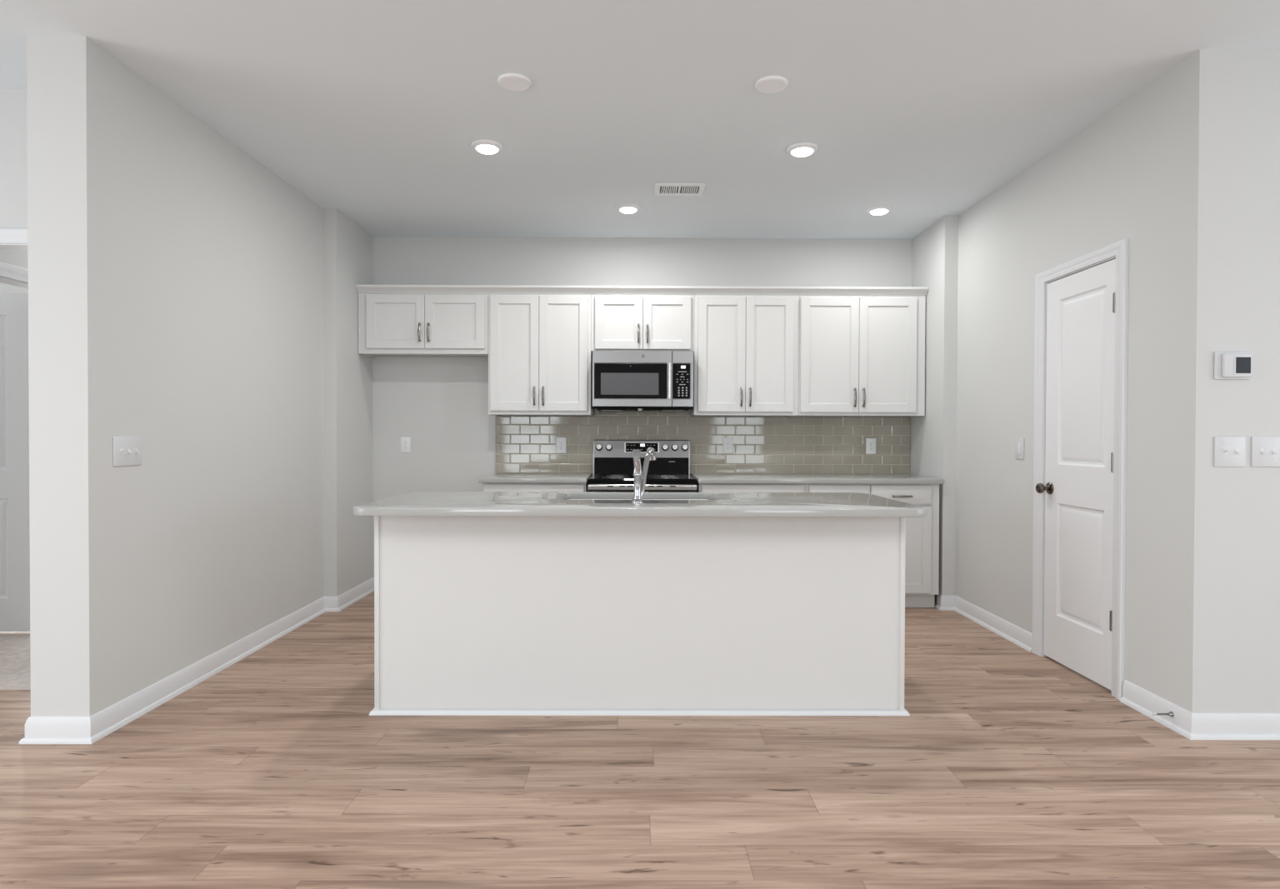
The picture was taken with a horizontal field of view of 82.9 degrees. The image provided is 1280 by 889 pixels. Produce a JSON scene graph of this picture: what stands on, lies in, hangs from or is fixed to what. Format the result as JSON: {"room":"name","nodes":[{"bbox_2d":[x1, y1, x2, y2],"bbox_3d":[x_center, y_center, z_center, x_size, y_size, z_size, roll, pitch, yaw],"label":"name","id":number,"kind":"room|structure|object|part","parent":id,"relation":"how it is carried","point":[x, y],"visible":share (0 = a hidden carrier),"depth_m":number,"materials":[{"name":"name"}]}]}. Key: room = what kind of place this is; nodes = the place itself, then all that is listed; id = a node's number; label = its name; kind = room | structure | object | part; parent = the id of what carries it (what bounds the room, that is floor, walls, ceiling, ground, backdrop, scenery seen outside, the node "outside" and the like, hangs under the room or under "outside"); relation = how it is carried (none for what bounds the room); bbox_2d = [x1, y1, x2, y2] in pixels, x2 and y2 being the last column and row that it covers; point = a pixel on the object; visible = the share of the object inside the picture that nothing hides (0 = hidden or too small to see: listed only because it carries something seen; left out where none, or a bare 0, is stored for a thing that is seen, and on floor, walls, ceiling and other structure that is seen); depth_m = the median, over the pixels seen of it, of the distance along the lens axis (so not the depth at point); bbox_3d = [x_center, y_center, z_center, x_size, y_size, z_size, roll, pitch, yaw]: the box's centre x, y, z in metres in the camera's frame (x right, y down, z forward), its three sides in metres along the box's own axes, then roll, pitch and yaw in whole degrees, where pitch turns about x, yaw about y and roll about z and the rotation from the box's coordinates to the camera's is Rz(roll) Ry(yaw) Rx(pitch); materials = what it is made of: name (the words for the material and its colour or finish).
{"room":"kitchen","nodes":[
{"label":"kitchen","id":0,"kind":"room"},
{"bbox_2d":[0,89,27,228],"bbox_3d":[-3.703,-0.219,3.297,2.630,2.750,0.080,0,1,0],"label":"wall","id":1,"kind":"structure","parent":0,"point":[13,127],"depth_m":3.25,"materials":[{"name":"paint"}]},
{"bbox_2d":[0,228,27,249],"bbox_3d":[-2.884,0.096,3.296,0.986,2.125,0.098,0,1,0],"label":"trim","id":2,"kind":"structure","parent":1,"relation":"attached to","point":[10,238],"depth_m":3.24,"materials":[{"name":"white paint"}]},
{"bbox_2d":[0,249,28,269],"bbox_3d":[-3.446,-0.234,4.758,0.120,2.750,2.840,0,1,0],"label":"wall","id":3,"kind":"structure","parent":0,"point":[18,257],"depth_m":3.92,"materials":[{"name":"paint"}]},
{"bbox_2d":[0,261,28,289],"bbox_3d":[-3.433,0.087,3.927,0.137,2.102,0.977,0,1,0],"label":"trim","id":4,"kind":"structure","parent":3,"relation":"attached to","point":[10,274],"depth_m":3.92,"materials":[{"name":"white paint"}]},
{"bbox_2d":[0,292,29,631],"bbox_3d":[-3.946,0.106,4.327,0.879,2.015,0.035,0,1,0],"label":"door","id":5,"kind":"structure","parent":3,"relation":"in","point":[14,396],"depth_m":4.31,"materials":[{"name":"white paint"}]},
{"bbox_2d":[0,282,28,292],"bbox_3d":[-4.212,-0.237,4.824,3.630,2.750,2.900,0,1,0],"label":"wall","id":6,"kind":"structure","parent":0,"point":[4,287],"depth_m":6.16,"materials":[{"name":"paint"}]},
{"bbox_2d":[26,36,372,716],"bbox_3d":[-2.233,-0.225,4.238,0.320,2.750,2.815,0,1,0],"label":"wall","id":7,"kind":"structure","parent":0,"point":[185,298],"depth_m":3.33,"materials":[{"name":"paint"}]},
{"bbox_2d":[113,436,141,466],"bbox_3d":[-2.147,0.028,3.050,0.021,0.122,0.168,0,1,0],"label":"light switch","id":8,"kind":"object","parent":7,"relation":"attached to","point":[127,450],"visible":1,"depth_m":3.04,"materials":[{"name":"white plastic"}]},
{"bbox_2d":[18,577,374,744],"bbox_3d":[-2.068,1.100,4.353,0.924,0.098,3.123,0,1,20],"label":"baseboard","id":9,"kind":"structure","parent":7,"relation":"attached to","point":[38,730],"depth_m":3.32,"materials":[{"name":"white paint"}]},
{"bbox_2d":[0,591,1279,888],"bbox_3d":[-0.012,1.236,1.544,10.000,0.100,8.260,0,1,0],"label":"floor","id":10,"kind":"structure","parent":0,"point":[1009,767],"depth_m":2.46,"materials":[{"name":"brown wood"}]},
{"bbox_2d":[0,631,30,689],"bbox_3d":[-4.166,1.157,4.799,3.529,0.062,2.780,0,1,0],"label":"carpet","id":11,"kind":"object","parent":10,"relation":"on","point":[15,665],"depth_m":3.81,"materials":[{"name":"beige carpet"}]},
{"bbox_2d":[481,482,588,491],"bbox_3d":[-0.740,0.702,5.326,0.725,0.881,0.675,0,1,0],"label":"base cabinet","id":12,"kind":"object","parent":10,"relation":"on","point":[486,487],"visible":0.03,"depth_m":5.02,"materials":[{"name":"paint"}]},
{"bbox_2d":[478,473,592,483],"bbox_3d":[-0.743,0.245,5.324,0.745,0.032,0.667,0,1,0],"label":"countertop","id":13,"kind":"structure","parent":12,"relation":"on","point":[497,477],"depth_m":5.03,"materials":[{"name":"grey stone"}]},
{"bbox_2d":[369,515,909,715],"bbox_3d":[-0.001,0.725,3.457,2.332,0.880,0.673,0,1,0],"label":"kitchen island","id":14,"kind":"object","parent":10,"relation":"on","point":[474,615],"visible":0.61,"depth_m":3.14,"materials":[{"name":"paint"}]},
{"bbox_3d":[-1.137,0.726,3.149,0.022,0.879,0.037,0,1,0],"label":"corner trim","id":15,"kind":"part","parent":14,"relation":"part of","materials":[{"name":"paint"}]},
{"bbox_3d":[-0.002,1.156,3.451,2.332,0.019,0.653,0,1,0],"label":"shoe moulding","id":16,"kind":"part","parent":14,"relation":"part of","materials":[{"name":"white paint"}]},
{"bbox_2d":[353,491,927,517],"bbox_3d":[0.002,0.270,3.366,2.370,0.032,0.885,0,1,0],"label":"island countertop","id":17,"kind":"structure","parent":14,"relation":"on","point":[417,503],"depth_m":3.08,"materials":[{"name":"grey stone"}]},
{"bbox_2d":[564,499,711,499],"bbox_3d":[-0.006,0.387,3.545,0.796,0.204,0.446,0,1,0],"label":"sink","id":18,"kind":"object","parent":17,"relation":"in","point":[564,499],"visible":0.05,"depth_m":3.75,"materials":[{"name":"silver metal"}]},
{"bbox_2d":[631,447,655,501],"bbox_3d":[0.018,0.134,3.381,0.055,0.241,0.272,0,1,17],"label":"faucet","id":19,"kind":"object","parent":17,"relation":"on","point":[639,482],"visible":1,"depth_m":3.28,"materials":[{"name":"silver metal"}]},
{"bbox_3d":[-0.013,0.078,3.273,0.038,0.112,0.047,0,1,11],"label":"lever","id":20,"kind":"part","parent":19,"relation":"part of","materials":[{"name":"silver metal"}]},
{"bbox_3d":[0.027,0.131,3.367,0.031,0.233,0.182,0,1,16],"label":"spout","id":21,"kind":"part","parent":19,"relation":"part of","materials":[{"name":"silver metal"}]},
{"bbox_3d":[1.139,0.733,3.162,0.022,0.879,0.037,0,1,0],"label":"corner trim","id":22,"kind":"part","parent":14,"relation":"part of","materials":[{"name":"paint"}]},
{"bbox_2d":[587,440,697,492],"bbox_3d":[0.015,0.556,5.292,0.755,1.178,0.716,0,1,0],"label":"range","id":23,"kind":"object","parent":10,"relation":"on","point":[613,464],"visible":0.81,"depth_m":5.58,"materials":[{"name":"silver metal"}]},
{"bbox_3d":[0.014,0.022,5.593,0.248,0.069,0.016,0,1,0],"label":"display glass","id":24,"kind":"part","parent":23,"relation":"part of","materials":[{"name":"black glass"}]},
{"bbox_3d":[0.014,0.022,5.595,0.268,0.077,0.020,0,1,0],"label":"display frame","id":25,"kind":"part","parent":23,"relation":"part of","materials":[{"name":"silver metal"}]},
{"bbox_2d":[588,490,695,492],"bbox_3d":[0.014,0.668,5.287,0.747,0.815,0.702,0,1,0],"label":"oven","id":26,"kind":"object","parent":23,"relation":"in","point":[588,491],"depth_m":5.03,"materials":[{"name":"silver metal"}]},
{"bbox_3d":[0.016,0.032,5.612,0.743,0.136,0.065,0,1,0],"label":"control panel","id":27,"kind":"part","parent":23,"relation":"part of","materials":[{"name":"metal"}]},
{"bbox_3d":[0.017,0.297,5.012,0.749,0.048,0.043,0,1,0],"label":"trim","id":28,"kind":"part","parent":23,"relation":"part of","materials":[{"name":"silver metal"}]},
{"bbox_2d":[587,475,697,484],"bbox_3d":[0.016,0.251,5.282,0.755,0.036,0.563,0,1,0],"label":"cooktop","id":29,"kind":"object","parent":23,"relation":"in","point":[595,479],"depth_m":5.01,"materials":[{"name":"grey glass"}]},
{"bbox_2d":[695,482,805,492],"bbox_3d":[0.780,0.707,5.334,0.746,0.881,0.675,0,1,0],"label":"base cabinet","id":30,"kind":"object","parent":10,"relation":"on","point":[701,487],"visible":0.05,"depth_m":5.03,"materials":[{"name":"paint"}]},
{"bbox_3d":[0.783,0.348,5.039,0.712,0.134,0.020,0,1,0],"label":"drawer","id":31,"kind":"part","parent":30,"relation":"part of","materials":[{"name":"paint"}]},
{"bbox_2d":[805,483,939,607],"bbox_3d":[1.619,0.709,5.339,0.932,0.881,0.675,0,1,0],"label":"base cabinet","id":32,"kind":"object","parent":10,"relation":"on","point":[922,547],"visible":0.32,"depth_m":5.05,"materials":[{"name":"paint"}]},
{"bbox_2d":[690,474,944,484],"bbox_3d":[1.251,0.251,5.336,1.700,0.032,0.667,0,1,0],"label":"countertop","id":33,"kind":"structure","parent":32,"relation":"on","point":[702,478],"depth_m":5.01,"materials":[{"name":"grey stone"}]},
{"bbox_3d":[1.387,0.350,5.042,0.428,0.134,0.020,0,1,0],"label":"drawer","id":34,"kind":"part","parent":32,"relation":"part of","materials":[{"name":"paint"}]},
{"bbox_3d":[1.817,0.351,5.045,0.426,0.134,0.020,0,1,0],"label":"drawer","id":35,"kind":"part","parent":32,"relation":"part of","materials":[{"name":"paint"}]},
{"bbox_3d":[1.817,0.359,5.017,0.141,0.017,0.036,0,1,0],"label":"drawer handle","id":36,"kind":"part","parent":32,"relation":"part of","materials":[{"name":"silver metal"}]},
{"bbox_3d":[1.815,0.733,5.049,0.424,0.603,0.020,0,1,0],"label":"cabinet door","id":37,"kind":"part","parent":32,"relation":"part of","materials":[{"name":"paint"}]},
{"bbox_2d":[0,0,1279,239],"bbox_3d":[-0.507,-1.614,2.010,11.000,0.113,9.260,0,1,0],"label":"ceiling","id":38,"kind":"structure","parent":0,"point":[372,111],"depth_m":3.27,"materials":[{"name":"paint"}]},
{"bbox_2d":[470,140,503,154],"bbox_3d":[-0.814,-1.577,3.864,0.166,0.030,0.166,0,1,0],"label":"recessed light","id":39,"kind":"object","parent":38,"relation":"in","point":[486,147],"visible":1,"depth_m":3.83,"materials":[{"name":"white plastic"}]},
{"bbox_2d":[615,203,640,213],"bbox_3d":[-0.079,-1.586,4.895,0.166,0.030,0.166,0,1,0],"label":"recessed light","id":40,"kind":"object","parent":38,"relation":"in","point":[626,207],"visible":1,"depth_m":4.85,"materials":[{"name":"white plastic"}]},
{"bbox_2d":[654,182,705,195],"bbox_3d":[0.245,-1.589,4.525,0.309,0.013,0.222,0,1,0],"label":"ceiling vent","id":41,"kind":"object","parent":38,"relation":"in","point":[661,188],"visible":1,"depth_m":4.51,"materials":[{"name":"white metal"}]},
{"bbox_2d":[786,142,818,156],"bbox_3d":[0.871,-1.572,3.888,0.166,0.030,0.166,0,1,0],"label":"recessed light","id":42,"kind":"object","parent":38,"relation":"in","point":[802,149],"visible":1,"depth_m":3.85,"materials":[{"name":"white plastic"}]},
{"bbox_2d":[866,205,891,214],"bbox_3d":[1.622,-1.581,4.917,0.166,0.030,0.166,0,1,0],"label":"recessed light","id":43,"kind":"object","parent":38,"relation":"in","point":[877,210],"visible":1,"depth_m":4.88,"materials":[{"name":"white plastic"}]},
{"bbox_2d":[372,236,911,577],"bbox_3d":[0.233,-0.234,5.719,5.270,2.750,0.120,0,1,0],"label":"wall","id":44,"kind":"structure","parent":0,"point":[439,402],"depth_m":5.65,"materials":[{"name":"paint"}]},
{"bbox_2d":[400,437,410,452],"bbox_3d":[-1.825,0.003,5.646,0.078,0.122,0.008,0,1,0],"label":"outlet","id":45,"kind":"object","parent":44,"relation":"attached to","point":[405,442],"visible":1,"depth_m":5.64,"materials":[{"name":"white plastic"}]},
{"bbox_2d":[358,293,488,358],"bbox_3d":[-1.598,-0.891,5.461,0.956,0.444,0.360,0,1,0],"label":"upper cabinet","id":46,"kind":"object","parent":44,"relation":"attached to","point":[390,324],"visible":1,"depth_m":5.33,"materials":[{"name":"paint"}]},
{"bbox_3d":[-1.794,-0.903,5.325,0.426,0.394,0.020,0,1,0],"label":"door","id":47,"kind":"part","parent":46,"relation":"part of","materials":[{"name":"paint"}]},
{"bbox_3d":[-1.612,-0.821,5.300,0.017,0.141,0.036,0,1,0],"label":"door handle","id":48,"kind":"part","parent":46,"relation":"part of","materials":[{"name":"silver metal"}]},
{"bbox_3d":[-1.547,-0.821,5.300,0.017,0.141,0.036,0,1,0],"label":"door handle","id":49,"kind":"part","parent":46,"relation":"part of","materials":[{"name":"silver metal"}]},
{"bbox_3d":[-1.361,-0.902,5.328,0.434,0.394,0.020,0,1,0],"label":"door","id":50,"kind":"part","parent":46,"relation":"part of","materials":[{"name":"paint"}]},
{"bbox_2d":[355,285,929,294],"bbox_3d":[0.021,-1.135,5.322,4.192,0.052,0.042,0,1,0],"label":"crown molding","id":51,"kind":"structure","parent":46,"relation":"attached to","point":[360,288],"depth_m":5.32,"materials":[{"name":"paint"}]},
{"bbox_2d":[488,294,593,415],"bbox_3d":[-0.741,-0.666,5.468,0.758,0.889,0.360,0,1,0],"label":"upper cabinet","id":52,"kind":"object","parent":44,"relation":"attached to","point":[540,355],"visible":0.99,"depth_m":5.33,"materials":[{"name":"paint"}]},
{"bbox_3d":[-0.922,-0.672,5.333,0.356,0.847,0.020,0,1,0],"label":"door","id":53,"kind":"part","parent":52,"relation":"part of","materials":[{"name":"paint"}]},
{"bbox_3d":[-0.776,-0.357,5.309,0.017,0.141,0.036,0,1,0],"label":"door handle","id":54,"kind":"part","parent":52,"relation":"part of","materials":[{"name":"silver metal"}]},
{"bbox_3d":[-0.711,-0.357,5.310,0.017,0.141,0.036,0,1,0],"label":"door handle","id":55,"kind":"part","parent":52,"relation":"part of","materials":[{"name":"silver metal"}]},
{"bbox_3d":[-0.563,-0.671,5.335,0.356,0.847,0.020,0,1,0],"label":"door","id":56,"kind":"part","parent":52,"relation":"part of","materials":[{"name":"paint"}]},
{"bbox_2d":[590,294,694,353],"bbox_3d":[0.019,-0.899,5.470,0.759,0.420,0.360,0,1,0],"label":"upper cabinet","id":57,"kind":"object","parent":44,"relation":"attached to","point":[619,322],"visible":0.95,"depth_m":5.33,"materials":[{"name":"paint"}]},
{"bbox_3d":[-0.155,-0.897,5.335,0.352,0.389,0.020,0,1,0],"label":"door","id":58,"kind":"part","parent":57,"relation":"part of","materials":[{"name":"paint"}]},
{"bbox_3d":[-0.010,-0.814,5.309,0.017,0.141,0.036,0,1,0],"label":"door handle","id":59,"kind":"part","parent":57,"relation":"part of","materials":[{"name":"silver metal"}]},
{"bbox_2d":[592,350,693,411],"bbox_3d":[0.020,-0.465,5.431,0.735,0.435,0.420,0,1,0],"label":"microwave","id":60,"kind":"object","parent":57,"relation":"attached to","point":[662,381],"visible":1,"depth_m":5.25,"materials":[{"name":"silver metal"}]},
{"bbox_3d":[-0.067,-0.461,5.258,0.527,0.255,0.007,0,1,0],"label":"door glass","id":61,"kind":"part","parent":60,"relation":"part of","materials":[{"name":"black glass"}]},
{"bbox_3d":[0.214,-0.460,5.243,0.029,0.263,0.040,0,1,0],"label":"door handle","id":62,"kind":"part","parent":60,"relation":"part of","materials":[{"name":"silver metal"}]},
{"bbox_3d":[0.300,-0.460,5.260,0.128,0.255,0.007,0,1,0],"label":"control panel","id":63,"kind":"part","parent":60,"relation":"part of","materials":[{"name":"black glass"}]},
{"bbox_3d":[0.311,-0.477,5.274,0.154,0.406,0.030,0,1,0],"label":"control frame","id":64,"kind":"part","parent":60,"relation":"part of","materials":[{"name":"metal"}]},
{"bbox_3d":[0.055,-0.814,5.309,0.017,0.141,0.036,0,1,0],"label":"door handle","id":65,"kind":"part","parent":57,"relation":"part of","materials":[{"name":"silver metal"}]},
{"bbox_3d":[0.200,-0.896,5.337,0.352,0.389,0.020,0,1,0],"label":"door","id":66,"kind":"part","parent":57,"relation":"part of","materials":[{"name":"paint"}]},
{"bbox_2d":[495,408,910,474],"bbox_3d":[0.490,-0.032,5.656,3.241,0.520,0.014,0,1,0],"label":"backsplash","id":67,"kind":"structure","parent":44,"relation":"attached to","point":[523,444],"depth_m":5.65,"materials":[{"name":"beige tile"}]},
{"bbox_2d":[555,437,565,453],"bbox_3d":[-0.613,0.007,5.640,0.078,0.122,0.008,0,1,0],"label":"outlet","id":68,"kind":"object","parent":67,"relation":"attached to","point":[560,442],"visible":1,"depth_m":5.64,"materials":[{"name":"white plastic"}]},
{"bbox_2d":[722,437,733,453],"bbox_3d":[0.685,0.006,5.647,0.078,0.122,0.008,0,1,0],"label":"outlet","id":69,"kind":"object","parent":67,"relation":"attached to","point":[727,442],"visible":1,"depth_m":5.64,"materials":[{"name":"white plastic"}]},
{"bbox_2d":[865,438,875,454],"bbox_3d":[1.802,0.013,5.653,0.078,0.122,0.008,0,1,0],"label":"outlet","id":70,"kind":"object","parent":67,"relation":"attached to","point":[870,442],"visible":1,"depth_m":5.65,"materials":[{"name":"white plastic"}]},
{"bbox_2d":[690,295,799,416],"bbox_3d":[0.786,-0.662,5.477,0.774,0.889,0.360,0,1,0],"label":"upper cabinet","id":71,"kind":"object","parent":44,"relation":"attached to","point":[746,353],"visible":1,"depth_m":5.34,"materials":[{"name":"paint"}]},
{"bbox_3d":[0.602,-0.665,5.342,0.350,0.845,0.020,0,1,0],"label":"door","id":72,"kind":"part","parent":71,"relation":"part of","materials":[{"name":"paint"}]},
{"bbox_3d":[0.745,-0.349,5.318,0.017,0.141,0.036,0,1,0],"label":"door handle","id":73,"kind":"part","parent":71,"relation":"part of","materials":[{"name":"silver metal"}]},
{"bbox_3d":[0.810,-0.349,5.318,0.017,0.141,0.036,0,1,0],"label":"door handle","id":74,"kind":"part","parent":71,"relation":"part of","materials":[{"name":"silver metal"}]},
{"bbox_3d":[0.956,-0.664,5.344,0.352,0.845,0.020,0,1,0],"label":"door","id":75,"kind":"part","parent":71,"relation":"part of","materials":[{"name":"paint"}]},
{"bbox_2d":[793,295,925,416],"bbox_3d":[1.641,-0.659,5.482,0.934,0.889,0.360,0,1,0],"label":"upper cabinet","id":76,"kind":"object","parent":44,"relation":"attached to","point":[860,355],"visible":0.99,"depth_m":5.34,"materials":[{"name":"paint"}]},
{"bbox_3d":[1.398,-0.661,5.346,0.428,0.845,0.020,0,1,0],"label":"door","id":77,"kind":"part","parent":76,"relation":"part of","materials":[{"name":"paint"}]},
{"bbox_3d":[1.580,-0.345,5.323,0.017,0.141,0.036,0,1,0],"label":"door handle","id":78,"kind":"part","parent":76,"relation":"part of","materials":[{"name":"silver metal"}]},
{"bbox_3d":[1.645,-0.345,5.323,0.017,0.141,0.036,0,1,0],"label":"door handle","id":79,"kind":"part","parent":76,"relation":"part of","materials":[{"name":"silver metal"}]},
{"bbox_3d":[1.827,-0.659,5.349,0.424,0.845,0.020,0,1,0],"label":"door","id":80,"kind":"part","parent":76,"relation":"part of","materials":[{"name":"paint"}]},
{"bbox_2d":[910,50,1229,713],"bbox_3d":[2.230,-0.212,4.286,0.213,2.750,2.770,0,1,0],"label":"wall","id":81,"kind":"structure","parent":0,"point":[1152,172],"depth_m":3.27,"materials":[{"name":"paint"}]},
{"bbox_2d":[935,593,1031,652],"bbox_3d":[2.151,1.110,4.603,0.119,0.098,1.073,0,1,0],"label":"baseboard","id":82,"kind":"structure","parent":81,"relation":"attached to","point":[1008,631],"depth_m":4.58,"materials":[{"name":"white paint"}]},
{"bbox_2d":[1015,438,1024,459],"bbox_3d":[2.211,0.025,4.225,0.010,0.122,0.090,0,1,0],"label":"light switch","id":83,"kind":"object","parent":81,"relation":"attached to","point":[1019,442],"visible":1,"depth_m":4.21,"materials":[{"name":"white plastic"}]},
{"bbox_2d":[1031,238,1129,699],"bbox_3d":[2.244,0.113,3.683,0.188,2.112,0.745,0,1,0],"label":"door","id":84,"kind":"structure","parent":81,"relation":"in","point":[1082,302],"depth_m":3.65,"materials":[{"name":"white paint"}]},
{"bbox_3d":[2.184,0.237,3.923,0.072,0.066,0.066,0,1,0],"label":"knob","id":85,"kind":"part","parent":84,"relation":"part of","materials":[{"name":"grey metal"}]},
{"bbox_2d":[1221,50,1279,713],"bbox_3d":[3.664,-0.193,2.969,2.640,2.750,0.120,0,1,0],"label":"wall","id":86,"kind":"structure","parent":0,"point":[1251,637],"depth_m":2.90,"materials":[{"name":"paint"}]},
{"bbox_2d":[1120,680,1279,739],"bbox_3d":[3.586,1.131,3.108,2.786,0.098,0.423,0,1,0],"label":"baseboard","id":87,"kind":"structure","parent":86,"relation":"attached to","point":[1191,726],"depth_m":2.91,"materials":[{"name":"white paint"}]},
{"bbox_2d":[1152,711,1174,717],"bbox_3d":[2.166,1.119,3.007,0.080,0.022,0.022,0,1,0],"label":"door stop","id":88,"kind":"object","parent":87,"relation":"attached to","point":[1171,713],"visible":1,"depth_m":3.00,"materials":[{"name":"grey metal"}]},
{"bbox_2d":[1214,436,1245,466],"bbox_3d":[2.360,0.029,2.894,0.124,0.122,0.021,0,1,0],"label":"light switch","id":89,"kind":"object","parent":86,"relation":"attached to","point":[1228,451],"visible":1,"depth_m":2.90,"materials":[{"name":"white plastic"}]},
{"bbox_2d":[1214,351,1251,379],"bbox_3d":[2.365,-0.315,2.886,0.143,0.111,0.029,0,1,0],"label":"thermostat","id":90,"kind":"object","parent":86,"relation":"attached to","point":[1227,365],"visible":1,"depth_m":2.87,"materials":[{"name":"white plastic"}]},
{"bbox_3d":[2.390,-0.314,2.873,0.070,0.075,0.003,0,1,0],"label":"screen frame","id":91,"kind":"part","parent":90,"relation":"part of","materials":[{"name":"white plastic"}]},
{"bbox_2d":[1250,436,1279,466],"bbox_3d":[2.531,0.029,2.895,0.168,0.122,0.021,0,1,0],"label":"light switch","id":92,"kind":"object","parent":86,"relation":"attached to","point":[1265,450],"visible":1,"depth_m":2.90,"materials":[{"name":"white plastic"}]}
]}

